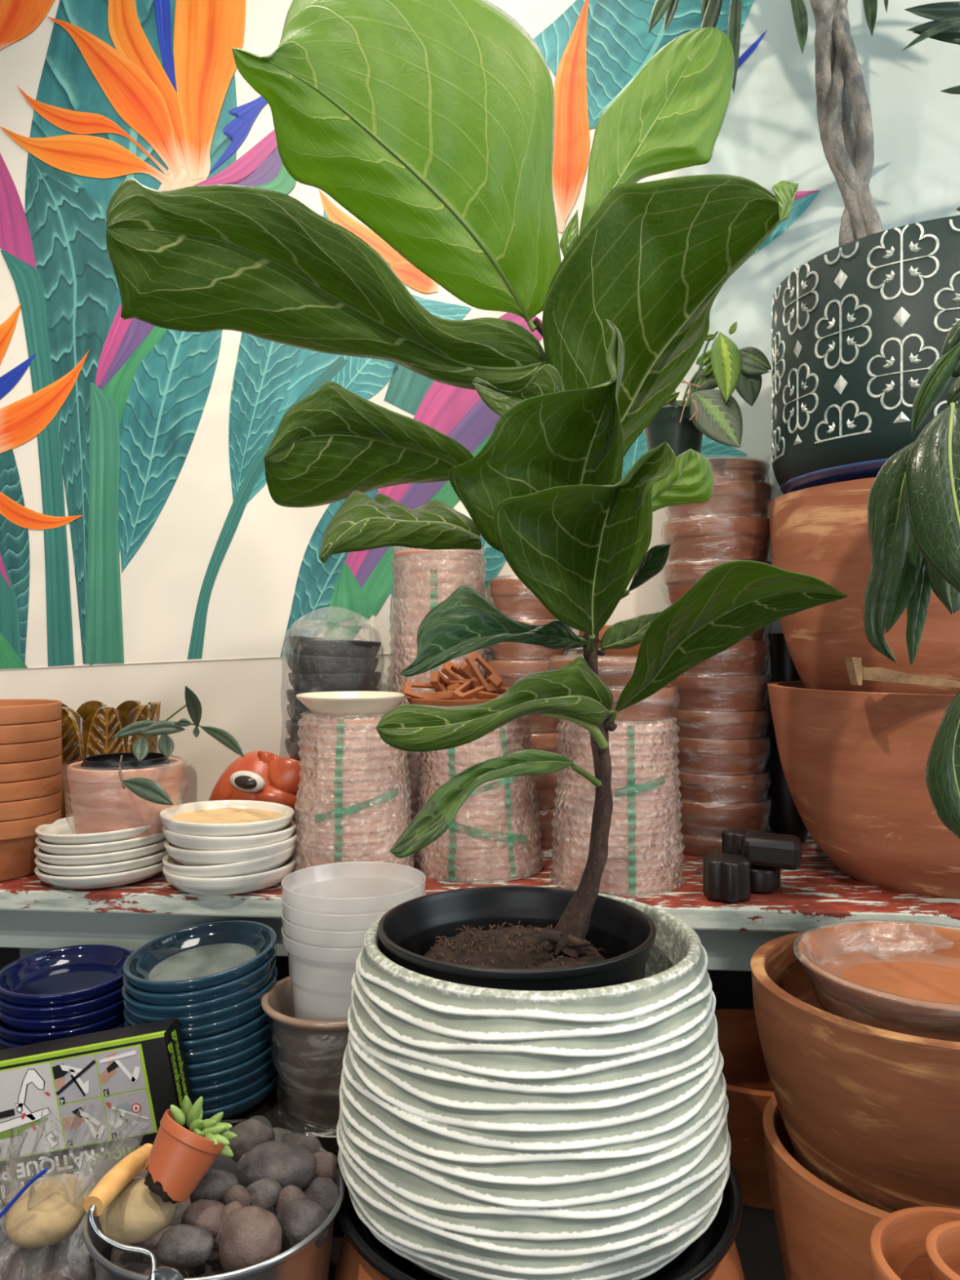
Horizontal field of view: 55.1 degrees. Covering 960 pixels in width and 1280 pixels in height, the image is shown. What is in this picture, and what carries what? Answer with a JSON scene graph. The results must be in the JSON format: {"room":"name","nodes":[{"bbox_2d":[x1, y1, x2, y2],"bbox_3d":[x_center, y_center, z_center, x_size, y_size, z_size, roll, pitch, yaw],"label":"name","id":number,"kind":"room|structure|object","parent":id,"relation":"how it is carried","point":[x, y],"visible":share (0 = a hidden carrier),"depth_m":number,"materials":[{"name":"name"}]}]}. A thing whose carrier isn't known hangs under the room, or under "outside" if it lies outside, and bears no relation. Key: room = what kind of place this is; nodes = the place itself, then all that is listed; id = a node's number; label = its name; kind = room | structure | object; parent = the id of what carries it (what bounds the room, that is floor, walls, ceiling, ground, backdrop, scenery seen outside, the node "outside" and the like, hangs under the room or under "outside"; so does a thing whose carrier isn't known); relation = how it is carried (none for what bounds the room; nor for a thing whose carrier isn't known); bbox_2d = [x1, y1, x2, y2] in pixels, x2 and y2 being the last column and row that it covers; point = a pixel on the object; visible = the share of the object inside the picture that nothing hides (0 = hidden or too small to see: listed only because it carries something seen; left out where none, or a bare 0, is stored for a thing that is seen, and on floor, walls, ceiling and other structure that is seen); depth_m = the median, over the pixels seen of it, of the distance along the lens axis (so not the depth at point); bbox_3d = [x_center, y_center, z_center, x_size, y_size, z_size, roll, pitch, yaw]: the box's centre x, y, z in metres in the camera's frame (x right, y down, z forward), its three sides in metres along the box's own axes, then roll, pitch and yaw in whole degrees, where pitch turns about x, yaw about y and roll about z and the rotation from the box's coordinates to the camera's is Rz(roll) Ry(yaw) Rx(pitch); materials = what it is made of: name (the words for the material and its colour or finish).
{"room":"plant shop","nodes":[
{"label":"plant shop","id":0,"kind":"room"},
{"bbox_2d":[121,958,275,1017],"bbox_3d":[-0.302,0.370,0.995,0.159,0.039,0.160,0,0,-42],"label":"saucer","id":1,"kind":"object","parent":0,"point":[201,1007],"visible":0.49,"depth_m":0.93,"materials":[{"name":"blue ceramic"}]},
{"bbox_2d":[123,920,276,993],"bbox_3d":[-0.302,0.346,0.997,0.159,0.041,0.160,0,0,-39],"label":"saucer","id":2,"kind":"object","parent":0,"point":[203,956],"visible":0.98,"depth_m":1.01,"materials":[{"name":"blue ceramic"}]},
{"bbox_2d":[123,944,276,1005],"bbox_3d":[-0.301,0.358,0.996,0.159,0.040,0.160,0,0,-39],"label":"saucer","id":3,"kind":"object","parent":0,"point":[188,997],"visible":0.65,"depth_m":0.93,"materials":[{"name":"blue ceramic"}]},
{"bbox_2d":[123,966,277,1028],"bbox_3d":[-0.301,0.383,0.996,0.159,0.038,0.160,0,0,-41],"label":"saucer","id":4,"kind":"object","parent":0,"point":[237,1008],"visible":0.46,"depth_m":0.93,"materials":[{"name":"blue ceramic"}]},
{"bbox_2d":[0,0,959,835],"bbox_3d":[0.150,-0.250,1.504,3.522,3.000,0.080,0,0,5],"label":"wall","id":5,"kind":"structure","parent":0,"point":[769,134],"depth_m":1.51,"materials":[{"name":"paint"}]},
{"bbox_2d":[0,0,820,668],"bbox_3d":[-0.172,-0.538,1.492,1.408,1.174,0.002,0,0,5],"label":"wall mural","id":6,"kind":"object","parent":5,"relation":"attached to","point":[143,91],"visible":0.77,"depth_m":1.53},
{"bbox_3d":[0.000,-1.780,-0.290,5.200,0.060,3.820,0,0,0],"label":"ceiling","id":7,"kind":"structure","parent":0,"visible":0},
{"bbox_2d":[901,1,959,211],"bbox_3d":[0.616,-1.149,1.219,0.212,1.183,0.077,0,0,-18],"label":"plant","id":8,"kind":"object","parent":7,"relation":"hanging from","point":[944,26],"visible":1,"depth_m":1.21,"materials":[{"name":"green plant"}]},
{"bbox_3d":[0.000,1.280,-0.290,5.200,0.060,3.820,0,0,0],"label":"floor","id":9,"kind":"structure","parent":0,"visible":0},
{"bbox_2d":[328,1151,785,1279],"bbox_3d":[0.000,0.950,0.882,1.960,0.600,0.965,0,0,0],"label":"bench","id":10,"kind":"object","parent":9,"relation":"on","point":[756,1240],"visible":0.02,"depth_m":0.98,"materials":[{"name":"brown wood"}]},
{"bbox_2d":[0,1017,194,1250],"bbox_3d":[-0.423,0.529,0.891,0.344,0.313,0.040,0,0,0],"label":"carton","id":11,"kind":"object","parent":10,"relation":"on","point":[141,1068],"visible":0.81,"depth_m":0.87,"materials":[{"name":"black cardboard"}]},
{"bbox_2d":[82,1115,344,1279],"bbox_3d":[-0.213,0.522,0.738,0.206,0.257,0.200,0,0,-33],"label":"metal bucket","id":12,"kind":"object","parent":10,"relation":"on","point":[304,1260],"visible":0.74,"depth_m":0.68,"materials":[{"name":"metal"}]},
{"bbox_2d":[113,1248,161,1274],"bbox_3d":[-0.263,0.487,0.706,0.049,0.035,0.046,0,0,-30],"label":"stone","id":13,"kind":"object","parent":12,"relation":"in","point":[136,1263],"visible":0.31,"depth_m":0.70,"materials":[{"name":"grey stone"}]},
{"bbox_2d":[98,1177,177,1243],"bbox_3d":[-0.258,0.430,0.694,0.057,0.041,0.044,0,0,-1],"label":"stone","id":14,"kind":"object","parent":13,"relation":"on","point":[136,1214],"visible":0.75,"depth_m":0.68,"materials":[{"name":"beige stone"}]},
{"bbox_2d":[195,1270,224,1277],"bbox_3d":[-0.200,0.487,0.680,0.041,0.035,0.053,0,0,25],"label":"stone","id":15,"kind":"object","parent":12,"relation":"in","point":[217,1272],"visible":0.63,"depth_m":0.69,"materials":[{"name":"grey stone"}]},
{"bbox_2d":[155,1223,213,1268],"bbox_3d":[-0.216,0.446,0.676,0.041,0.030,0.022,0,0,5],"label":"stone","id":16,"kind":"object","parent":15,"relation":"on","point":[183,1246],"visible":0.99,"depth_m":0.67,"materials":[{"name":"grey stone"}]},
{"bbox_2d":[181,1199,224,1238],"bbox_3d":[-0.207,0.438,0.694,0.035,0.029,0.023,0,0,-9],"label":"stone","id":17,"kind":"object","parent":15,"relation":"on","point":[203,1213],"visible":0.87,"depth_m":0.69,"materials":[{"name":"brown stone"}]},
{"bbox_2d":[143,1095,237,1204],"bbox_3d":[-0.218,0.381,0.691,0.055,0.072,0.060,0,0,33],"label":"potted succulent","id":18,"kind":"object","parent":17,"relation":"on","point":[185,1145],"visible":1,"depth_m":0.68,"materials":[{"name":"orange ceramic"}]},
{"label":"river stone","id":19,"kind":"object","parent":12,"relation":"in","visible":0},
{"bbox_2d":[275,1198,329,1251],"bbox_3d":[-0.138,0.453,0.712,0.039,0.042,0.032,0,0,30],"label":"stone","id":20,"kind":"object","parent":19,"relation":"on","point":[298,1218],"visible":0.86,"depth_m":0.70,"materials":[{"name":"stone"}]},
{"label":"river stone","id":21,"kind":"object","parent":12,"relation":"in","visible":0},
{"bbox_2d":[217,1205,281,1272],"bbox_3d":[-0.171,0.445,0.682,0.046,0.046,0.036,0,0,-7],"label":"stone","id":22,"kind":"object","parent":21,"relation":"on","point":[251,1235],"visible":0.87,"depth_m":0.67,"materials":[{"name":"brown stone"}]},
{"label":"river stone","id":23,"kind":"object","parent":12,"relation":"in","visible":0},
{"bbox_2d":[232,1140,316,1191],"bbox_3d":[-0.167,0.431,0.743,0.071,0.048,0.037,0,0,4],"label":"stone","id":24,"kind":"object","parent":23,"relation":"on","point":[288,1164],"visible":0.66,"depth_m":0.73,"materials":[{"name":"grey stone"}]},
{"bbox_2d":[231,1072,338,1151],"bbox_3d":[-0.393,0.573,1.028,0.615,0.155,0.205,0,0,0],"label":"wooden riser","id":25,"kind":"object","parent":10,"relation":"on","point":[327,1138],"visible":0.02,"depth_m":0.95,"materials":[{"name":"brown wood"}]},
{"bbox_2d":[260,966,355,1128],"bbox_3d":[-0.150,0.433,0.975,0.160,0.121,0.160,0,0,9],"label":"pot","id":26,"kind":"object","parent":25,"relation":"on","point":[311,1053],"visible":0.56,"depth_m":0.93,"materials":[{"name":"ceramic"}]},
{"bbox_2d":[280,861,426,1020],"bbox_3d":[-0.133,0.345,0.975,0.206,0.184,0.206,0,0,35],"label":"plastic tub","id":27,"kind":"object","parent":26,"relation":"in","point":[288,943],"depth_m":0.95,"materials":[{"name":"white plastic"}]},
{"label":"saucer","id":28,"kind":"object","parent":25,"relation":"on","visible":0},
{"bbox_3d":[-0.462,0.469,1.024,0.147,0.022,0.147,-1,1,-29],"label":"saucer","id":29,"kind":"object","parent":28,"relation":"on","visible":0},
{"label":"saucer","id":30,"kind":"object","parent":29,"relation":"on","visible":0},
{"label":"saucer","id":31,"kind":"object","parent":30,"relation":"on","visible":0},
{"bbox_2d":[0,1019,124,1049],"bbox_3d":[-0.460,0.430,1.024,0.147,0.026,0.147,0,0,-2],"label":"saucer","id":32,"kind":"object","parent":31,"relation":"on","point":[4,1044],"visible":0.05,"depth_m":0.96,"materials":[{"name":"ceramic"}]},
{"bbox_2d":[0,1009,124,1044],"bbox_3d":[-0.462,0.417,1.025,0.147,0.026,0.147,0,0,0],"label":"saucer","id":33,"kind":"object","parent":32,"relation":"on","point":[7,1033],"visible":0.31,"depth_m":0.96,"materials":[{"name":"ceramic"}]},
{"bbox_2d":[0,998,124,1032],"bbox_3d":[-0.459,0.404,1.028,0.147,0.026,0.147,0,0,-2],"label":"saucer","id":34,"kind":"object","parent":33,"relation":"on","point":[20,1024],"visible":0.35,"depth_m":0.96,"materials":[{"name":"ceramic"}]},
{"bbox_2d":[0,986,123,1019],"bbox_3d":[-0.460,0.391,1.028,0.147,0.027,0.147,0,0,-5],"label":"saucer","id":35,"kind":"object","parent":34,"relation":"on","point":[80,1008],"visible":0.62,"depth_m":0.96,"materials":[{"name":"ceramic"}]},
{"bbox_2d":[0,944,132,1007],"bbox_3d":[-0.462,0.378,1.028,0.147,0.027,0.147,0,0,-1],"label":"saucer","id":36,"kind":"object","parent":35,"relation":"on","point":[73,974],"visible":0.87,"depth_m":1.04,"materials":[{"name":"ceramic"}]},
{"bbox_2d":[0,828,959,1008],"bbox_3d":[0.068,0.441,1.250,2.510,0.419,0.400,0,0,5],"label":"display shelf","id":37,"kind":"object","parent":10,"relation":"on","point":[36,915],"depth_m":1.10,"materials":[{"name":"paint"}]},
{"bbox_2d":[0,807,62,881],"bbox_3d":[-0.627,0.261,1.186,0.160,0.078,0.160,0,0,-1],"label":"clay pot","id":38,"kind":"object","parent":37,"relation":"on","point":[18,844],"visible":0.54,"depth_m":1.14,"materials":[{"name":"orange ceramic"}]},
{"bbox_2d":[0,790,62,822],"bbox_3d":[-0.627,0.237,1.186,0.160,0.078,0.160,0,0,10],"label":"clay pot","id":39,"kind":"object","parent":38,"relation":"on","point":[29,808],"visible":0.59,"depth_m":1.14,"materials":[{"name":"orange ceramic"}]},
{"bbox_2d":[0,772,62,802],"bbox_3d":[-0.627,0.214,1.186,0.160,0.078,0.160,0,0,-9],"label":"clay pot","id":40,"kind":"object","parent":39,"relation":"on","point":[34,788],"visible":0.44,"depth_m":1.14,"materials":[{"name":"orange ceramic"}]},
{"bbox_2d":[0,754,62,783],"bbox_3d":[-0.627,0.191,1.186,0.160,0.078,0.160,0,0,-8],"label":"clay pot","id":41,"kind":"object","parent":40,"relation":"on","point":[40,769],"visible":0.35,"depth_m":1.14,"materials":[{"name":"orange ceramic"}]},
{"bbox_2d":[0,736,62,764],"bbox_3d":[-0.627,0.167,1.186,0.160,0.078,0.160,0,0,-2],"label":"clay pot","id":42,"kind":"object","parent":41,"relation":"on","point":[41,750],"visible":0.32,"depth_m":1.14,"materials":[{"name":"orange ceramic"}]},
{"bbox_2d":[0,719,62,745],"bbox_3d":[-0.627,0.143,1.186,0.160,0.078,0.160,0,0,-20],"label":"clay pot","id":43,"kind":"object","parent":42,"relation":"on","point":[42,731],"visible":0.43,"depth_m":1.14,"materials":[{"name":"orange ceramic"}]},
{"bbox_2d":[0,698,62,725],"bbox_3d":[-0.627,0.120,1.186,0.160,0.078,0.160,0,0,3],"label":"clay pot","id":44,"kind":"object","parent":43,"relation":"on","point":[12,711],"visible":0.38,"depth_m":1.16,"materials":[{"name":"orange ceramic"}]},
{"bbox_2d":[34,861,164,888],"bbox_3d":[-0.472,0.289,1.165,0.166,0.025,0.166,0,0,-2],"label":"saucer","id":45,"kind":"object","parent":37,"relation":"on","point":[132,876],"visible":0.48,"depth_m":1.10,"materials":[{"name":"ceramic"}]},
{"bbox_2d":[34,848,167,876],"bbox_3d":[-0.471,0.276,1.164,0.166,0.025,0.166,0,0,-42],"label":"saucer","id":46,"kind":"object","parent":45,"relation":"on","point":[114,868],"visible":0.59,"depth_m":1.09,"materials":[{"name":"ceramic"}]},
{"bbox_2d":[34,838,166,866],"bbox_3d":[-0.472,0.264,1.165,0.166,0.026,0.166,0,0,-1],"label":"saucer","id":47,"kind":"object","parent":46,"relation":"on","point":[141,852],"visible":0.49,"depth_m":1.09,"materials":[{"name":"ceramic"}]},
{"bbox_2d":[35,832,165,855],"bbox_3d":[-0.471,0.251,1.165,0.166,0.027,0.166,0,0,2],"label":"saucer","id":48,"kind":"object","parent":47,"relation":"on","point":[134,843],"visible":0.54,"depth_m":1.09,"materials":[{"name":"ceramic"}]},
{"bbox_2d":[35,816,151,844],"bbox_3d":[-0.472,0.238,1.166,0.166,0.027,0.166,0,0,1],"label":"saucer","id":49,"kind":"object","parent":48,"relation":"on","point":[58,833],"visible":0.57,"depth_m":1.10,"materials":[{"name":"ceramic"}]},
{"bbox_2d":[61,755,187,839],"bbox_3d":[-0.447,0.197,1.161,0.147,0.090,0.147,0,0,0],"label":"pot","id":50,"kind":"object","parent":49,"relation":"on","point":[100,802],"visible":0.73,"depth_m":1.10,"materials":[{"name":"ceramic"}]},
{"bbox_2d":[80,685,244,804],"bbox_3d":[-0.386,0.143,1.097,0.106,0.182,0.283,0,0,-43],"label":"plant","id":51,"kind":"object","parent":50,"relation":"in","point":[148,789],"visible":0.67,"depth_m":1.11,"materials":[{"name":"green plant"}]},
{"bbox_2d":[162,853,297,895],"bbox_3d":[-0.308,0.286,1.136,0.160,0.027,0.160,0,0,-6],"label":"saucer","id":52,"kind":"object","parent":37,"relation":"on","point":[251,882],"visible":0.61,"depth_m":1.07,"materials":[{"name":"ceramic"}]},
{"bbox_2d":[162,843,296,877],"bbox_3d":[-0.308,0.270,1.137,0.159,0.035,0.160,0,0,-17],"label":"saucer","id":53,"kind":"object","parent":52,"relation":"on","point":[272,862],"visible":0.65,"depth_m":1.07,"materials":[{"name":"ceramic"}]},
{"bbox_2d":[164,829,298,866],"bbox_3d":[-0.306,0.254,1.136,0.160,0.027,0.160,0,0,3],"label":"saucer","id":54,"kind":"object","parent":53,"relation":"on","point":[184,856],"visible":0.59,"depth_m":1.07,"materials":[{"name":"ceramic"}]},
{"bbox_2d":[161,819,296,850],"bbox_3d":[-0.307,0.238,1.134,0.160,0.028,0.160,0,0,-20],"label":"saucer","id":55,"kind":"object","parent":54,"relation":"on","point":[181,841],"visible":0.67,"depth_m":1.06,"materials":[{"name":"ceramic"}]},
{"bbox_2d":[159,800,294,836],"bbox_3d":[-0.310,0.223,1.133,0.160,0.028,0.160,0,0,3],"label":"saucer","id":56,"kind":"object","parent":55,"relation":"on","point":[216,818],"visible":0.95,"depth_m":1.13,"materials":[{"name":"ceramic"}]},
{"bbox_2d":[208,751,303,822],"bbox_3d":[-0.313,0.229,1.298,0.129,0.141,0.140,0,0,-30],"label":"planter","id":57,"kind":"object","parent":37,"relation":"on","point":[260,775],"visible":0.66,"depth_m":1.26,"materials":[{"name":"red ceramic"}]},
{"bbox_2d":[289,711,415,891],"bbox_3d":[-0.162,0.196,1.174,0.155,0.209,0.159,0,0,-28],"label":"stack","id":58,"kind":"object","parent":37,"relation":"on","point":[353,809],"visible":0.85,"depth_m":1.12,"materials":[{"name":"pink ceramic"}]},
{"bbox_2d":[296,691,405,715],"bbox_3d":[-0.165,0.081,1.175,0.138,0.024,0.138,0,0,0],"label":"bowl","id":59,"kind":"object","parent":58,"relation":"on","point":[327,703],"visible":0.98,"depth_m":1.13,"materials":[{"name":"ceramic"}]},
{"bbox_2d":[386,546,488,826],"bbox_3d":[-0.063,0.079,1.380,0.157,0.443,0.157,0,0,0],"label":"stack","id":60,"kind":"object","parent":37,"relation":"on","point":[424,579],"visible":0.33,"depth_m":1.32,"materials":[{"name":"pink ceramic"}]},
{"bbox_2d":[413,715,543,882],"bbox_3d":[-0.002,0.194,1.220,0.173,0.217,0.174,0,0,-11],"label":"stack","id":61,"kind":"object","parent":37,"relation":"on","point":[491,836],"visible":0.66,"depth_m":1.15,"materials":[{"name":"pink ceramic"}]},
{"bbox_2d":[402,651,509,706],"bbox_3d":[-0.023,0.052,1.215,0.158,0.074,0.136,0,0,0],"label":"tray","id":62,"kind":"object","parent":61,"relation":"on","point":[474,700],"depth_m":1.19,"materials":[{"name":"ceramic"}]},
{"bbox_2d":[484,575,573,846],"bbox_3d":[0.073,0.103,1.386,0.141,0.394,0.141,0,0,0],"label":"stack","id":63,"kind":"object","parent":37,"relation":"on","point":[513,661],"visible":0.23,"depth_m":1.33,"materials":[{"name":"ceramic"}]},
{"bbox_2d":[549,716,684,897],"bbox_3d":[0.171,0.198,1.154,0.166,0.205,0.168,0,0,0],"label":"stack","id":64,"kind":"object","parent":37,"relation":"on","point":[642,856],"visible":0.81,"depth_m":1.10,"materials":[{"name":"pink ceramic"}]},
{"bbox_2d":[547,654,679,722],"bbox_3d":[0.168,0.058,1.155,0.164,0.078,0.165,0,0,0],"label":"stack","id":65,"kind":"object","parent":64,"relation":"on","point":[615,672],"visible":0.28,"depth_m":1.09,"materials":[{"name":"ceramic"}]},
{"bbox_2d":[661,456,775,856],"bbox_3d":[0.343,0.024,1.326,0.161,0.552,0.162,0,0,7],"label":"stack","id":66,"kind":"object","parent":37,"relation":"on","point":[721,716],"visible":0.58,"depth_m":1.27,"materials":[{"name":"ceramic"}]},
{"bbox_2d":[644,321,771,457],"bbox_3d":[0.295,-0.338,1.272,0.175,0.183,0.146,0,0,38],"label":"plant","id":67,"kind":"object","parent":66,"relation":"on","point":[714,414],"visible":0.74,"depth_m":1.25,"materials":[{"name":"green plant"}]},
{"bbox_2d":[764,633,808,842],"bbox_3d":[0.465,0.145,1.385,0.071,0.310,0.071,0,0,30],"label":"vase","id":68,"kind":"object","parent":37,"relation":"on","point":[784,818],"visible":0.44,"depth_m":1.36,"materials":[{"name":"black ceramic"}]},
{"bbox_2d":[767,680,959,898],"bbox_3d":[0.579,0.180,1.175,0.406,0.241,0.406,0,0,13],"label":"planter","id":69,"kind":"object","parent":37,"relation":"on","point":[854,763],"visible":0.91,"depth_m":1.06,"materials":[{"name":"ceramic"}]},
{"bbox_2d":[768,476,959,694],"bbox_3d":[0.582,-0.036,1.175,0.408,0.291,0.408,0,0,13],"label":"planter","id":70,"kind":"object","parent":69,"relation":"in","point":[820,532],"visible":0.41,"depth_m":1.07,"materials":[{"name":"ceramic"}]},
{"bbox_2d":[780,457,888,494],"bbox_3d":[0.583,-0.193,1.175,0.380,0.022,0.380,0,0,38],"label":"saucer","id":71,"kind":"object","parent":70,"relation":"on","point":[869,468],"visible":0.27,"depth_m":1.09,"materials":[{"name":"ceramic"}]},
{"bbox_2d":[771,214,959,486],"bbox_3d":[0.581,-0.324,1.175,0.400,0.267,0.400,0,0,0],"label":"planter","id":72,"kind":"object","parent":71,"relation":"on","point":[857,328],"visible":0.81,"depth_m":1.04,"materials":[{"name":"black ceramic"}]},
{"bbox_2d":[648,0,888,245],"bbox_3d":[0.475,-0.841,1.004,1.008,0.716,0.664,0,0,0],"label":"tree","id":73,"kind":"object","parent":72,"relation":"in","point":[842,104],"visible":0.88,"depth_m":1.17,"materials":[{"name":"grey plant"}]},
{"bbox_2d":[334,1233,744,1279],"bbox_3d":[0.051,0.572,0.810,0.356,0.156,0.356,0,0,0],"label":"planter","id":74,"kind":"object","parent":10,"relation":"on","point":[351,1265],"visible":0.15,"depth_m":0.75,"materials":[{"name":"ceramic"}]},
{"bbox_2d":[336,889,730,1279],"bbox_3d":[0.045,0.372,0.811,0.338,0.232,0.339,0,0,0],"label":"ribbed planter","id":75,"kind":"object","parent":74,"relation":"on","point":[482,1133],"visible":0.9,"depth_m":0.67,"materials":[{"name":"ceramic"}]},
{"bbox_2d":[106,0,848,991],"bbox_3d":[0.002,-0.061,0.794,0.556,1.074,0.268,0,0,0],"label":"fiddle leaf fig","id":76,"kind":"object","parent":75,"relation":"in","point":[430,122],"visible":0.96,"depth_m":0.75,"materials":[{"name":"green plant"}]},
{"bbox_2d":[377,885,656,991],"bbox_3d":[0.032,0.362,0.808,0.242,0.229,0.242,0,0,0],"label":"nursery pot","id":77,"kind":"object","parent":75,"relation":"in","point":[526,938],"depth_m":0.83,"materials":[{"name":"black plastic"}]},
{"bbox_2d":[336,1162,742,1279],"bbox_3d":[0.048,0.480,0.810,0.352,0.029,0.352,0,0,-15],"label":"saucer","id":78,"kind":"object","parent":74,"relation":"on","point":[706,1252],"visible":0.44,"depth_m":0.73,"materials":[{"name":"plastic"}]},
{"bbox_2d":[714,1006,773,1208],"bbox_3d":[0.342,0.577,1.140,0.250,0.146,0.250,0,0,4],"label":"planter","id":79,"kind":"object","parent":10,"relation":"on","point":[748,1091],"visible":0.12,"depth_m":1.05,"materials":[{"name":"ceramic"}]},
{"bbox_2d":[762,1093,890,1279],"bbox_3d":[0.398,0.551,0.830,0.274,0.198,0.274,0,0,-35],"label":"planter","id":80,"kind":"object","parent":10,"relation":"on","point":[824,1233],"visible":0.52,"depth_m":0.77,"materials":[{"name":"orange ceramic"}]},
{"bbox_2d":[751,929,959,1213],"bbox_3d":[0.398,0.408,0.830,0.296,0.206,0.296,0,0,24],"label":"planter","id":81,"kind":"object","parent":80,"relation":"on","point":[873,1113],"visible":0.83,"depth_m":0.73,"materials":[{"name":"brown ceramic"}]},
{"bbox_2d":[793,919,959,1042],"bbox_3d":[0.413,0.342,0.842,0.238,0.103,0.238,0,0,0],"label":"terracotta saucer","id":82,"kind":"object","parent":81,"relation":"in","point":[898,977],"visible":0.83,"depth_m":0.88,"materials":[{"name":"orange ceramic"}]},
{"bbox_2d":[863,320,959,839],"bbox_3d":[0.459,0.178,0.663,0.347,0.945,0.153,0,0,43],"label":"leaf plant","id":83,"kind":"object","parent":10,"relation":"on","point":[913,501],"visible":1,"depth_m":0.74,"materials":[{"name":"green plant"}]},
{"bbox_3d":[-0.335,0.600,0.800,0.104,0.100,0.104,0,0,0],"label":"clay pot","id":84,"kind":"object","parent":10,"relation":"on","visible":0},
{"bbox_2d":[0,1104,150,1279],"bbox_3d":[-0.353,0.474,0.734,0.168,0.174,0.127,0,0,0],"label":"plastic bag","id":85,"kind":"object","parent":84,"relation":"on","point":[73,1249],"visible":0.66,"depth_m":0.72,"materials":[{"name":"clear plastic"}]},
{"bbox_2d":[0,1226,96,1279],"bbox_3d":[-0.344,0.503,0.744,0.073,0.039,0.072,0,0,44],"label":"stone","id":86,"kind":"object","parent":85,"relation":"in","point":[76,1267],"visible":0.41,"depth_m":0.72,"materials":[{"name":"grey stone"}]},
{"bbox_2d":[4,1173,92,1248],"bbox_3d":[-0.343,0.455,0.734,0.063,0.041,0.070,0,0,0],"label":"stone","id":87,"kind":"object","parent":85,"relation":"in","point":[53,1220],"visible":0.82,"depth_m":0.71,"materials":[{"name":"beige stone"}]},
{"bbox_3d":[0.311,0.596,0.580,0.119,0.108,0.119,0,0,0],"label":"clay pot","id":88,"kind":"object","parent":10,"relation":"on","visible":0},
{"bbox_2d":[870,1206,959,1279],"bbox_3d":[0.311,0.474,0.580,0.120,0.161,0.120,0,0,-21],"label":"clay pot","id":89,"kind":"object","parent":88,"relation":"on","point":[898,1248],"visible":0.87,"depth_m":0.63,"materials":[{"name":"ceramic"}]},
{"bbox_2d":[925,1220,959,1279],"bbox_3d":[0.323,0.441,0.575,0.082,0.107,0.082,0,0,0],"label":"clay pot","id":90,"kind":"object","parent":89,"relation":"in","point":[943,1242],"visible":1,"depth_m":0.60,"materials":[{"name":"ceramic"}]},
{"bbox_3d":[-0.563,0.266,1.360,0.156,0.018,0.156,0,0,-11],"label":"saucer","id":91,"kind":"object","parent":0,"visible":0},
{"bbox_2d":[62,813,72,817],"bbox_3d":[-0.563,0.254,1.360,0.156,0.018,0.156,0,0,-40],"label":"saucer","id":92,"kind":"object","parent":91,"relation":"on","point":[70,815],"visible":0.02,"depth_m":1.28,"materials":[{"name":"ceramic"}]},
{"bbox_2d":[60,699,160,814],"bbox_3d":[-0.563,0.169,1.360,0.164,0.150,0.164,0,0,38],"label":"planter","id":93,"kind":"object","parent":92,"relation":"on","point":[88,731],"visible":0.3,"depth_m":1.29,"materials":[{"name":"gold ceramic"}]},
{"label":"saucer","id":94,"kind":"object","parent":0,"visible":0},
{"bbox_2d":[284,737,305,761],"bbox_3d":[-0.219,0.161,1.357,0.136,0.032,0.136,0,0,-1],"label":"saucer","id":95,"kind":"object","parent":94,"relation":"on","point":[295,744],"visible":0.16,"depth_m":1.31,"materials":[{"name":"grey ceramic"}]},
{"bbox_2d":[285,719,305,742],"bbox_3d":[-0.218,0.136,1.358,0.136,0.036,0.136,0,0,1],"label":"saucer","id":96,"kind":"object","parent":95,"relation":"on","point":[294,731],"visible":0.19,"depth_m":1.31,"materials":[{"name":"grey ceramic"}]},
{"bbox_2d":[286,703,313,725],"bbox_3d":[-0.217,0.111,1.362,0.136,0.032,0.136,0,0,5],"label":"saucer","id":97,"kind":"object","parent":96,"relation":"on","point":[296,714],"visible":0.11,"depth_m":1.31,"materials":[{"name":"grey ceramic"}]},
{"bbox_2d":[285,688,378,708],"bbox_3d":[-0.218,0.086,1.361,0.136,0.028,0.136,0,0,20],"label":"saucer","id":98,"kind":"object","parent":97,"relation":"on","point":[297,703],"visible":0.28,"depth_m":1.32,"materials":[{"name":"grey ceramic"}]},
{"bbox_2d":[288,671,381,691],"bbox_3d":[-0.215,0.061,1.363,0.136,0.028,0.136,0,0,13],"label":"saucer","id":99,"kind":"object","parent":98,"relation":"on","point":[303,682],"visible":0.79,"depth_m":1.31,"materials":[{"name":"grey ceramic"}]},
{"bbox_2d":[285,653,378,674],"bbox_3d":[-0.217,0.036,1.358,0.136,0.033,0.136,0,0,-44],"label":"saucer","id":100,"kind":"object","parent":99,"relation":"on","point":[301,664],"visible":0.85,"depth_m":1.30,"materials":[{"name":"grey ceramic"}]},
{"bbox_2d":[288,635,381,657],"bbox_3d":[-0.214,0.011,1.359,0.136,0.036,0.136,0,0,33],"label":"saucer","id":101,"kind":"object","parent":100,"relation":"on","point":[310,646],"visible":0.94,"depth_m":1.30,"materials":[{"name":"grey ceramic"}]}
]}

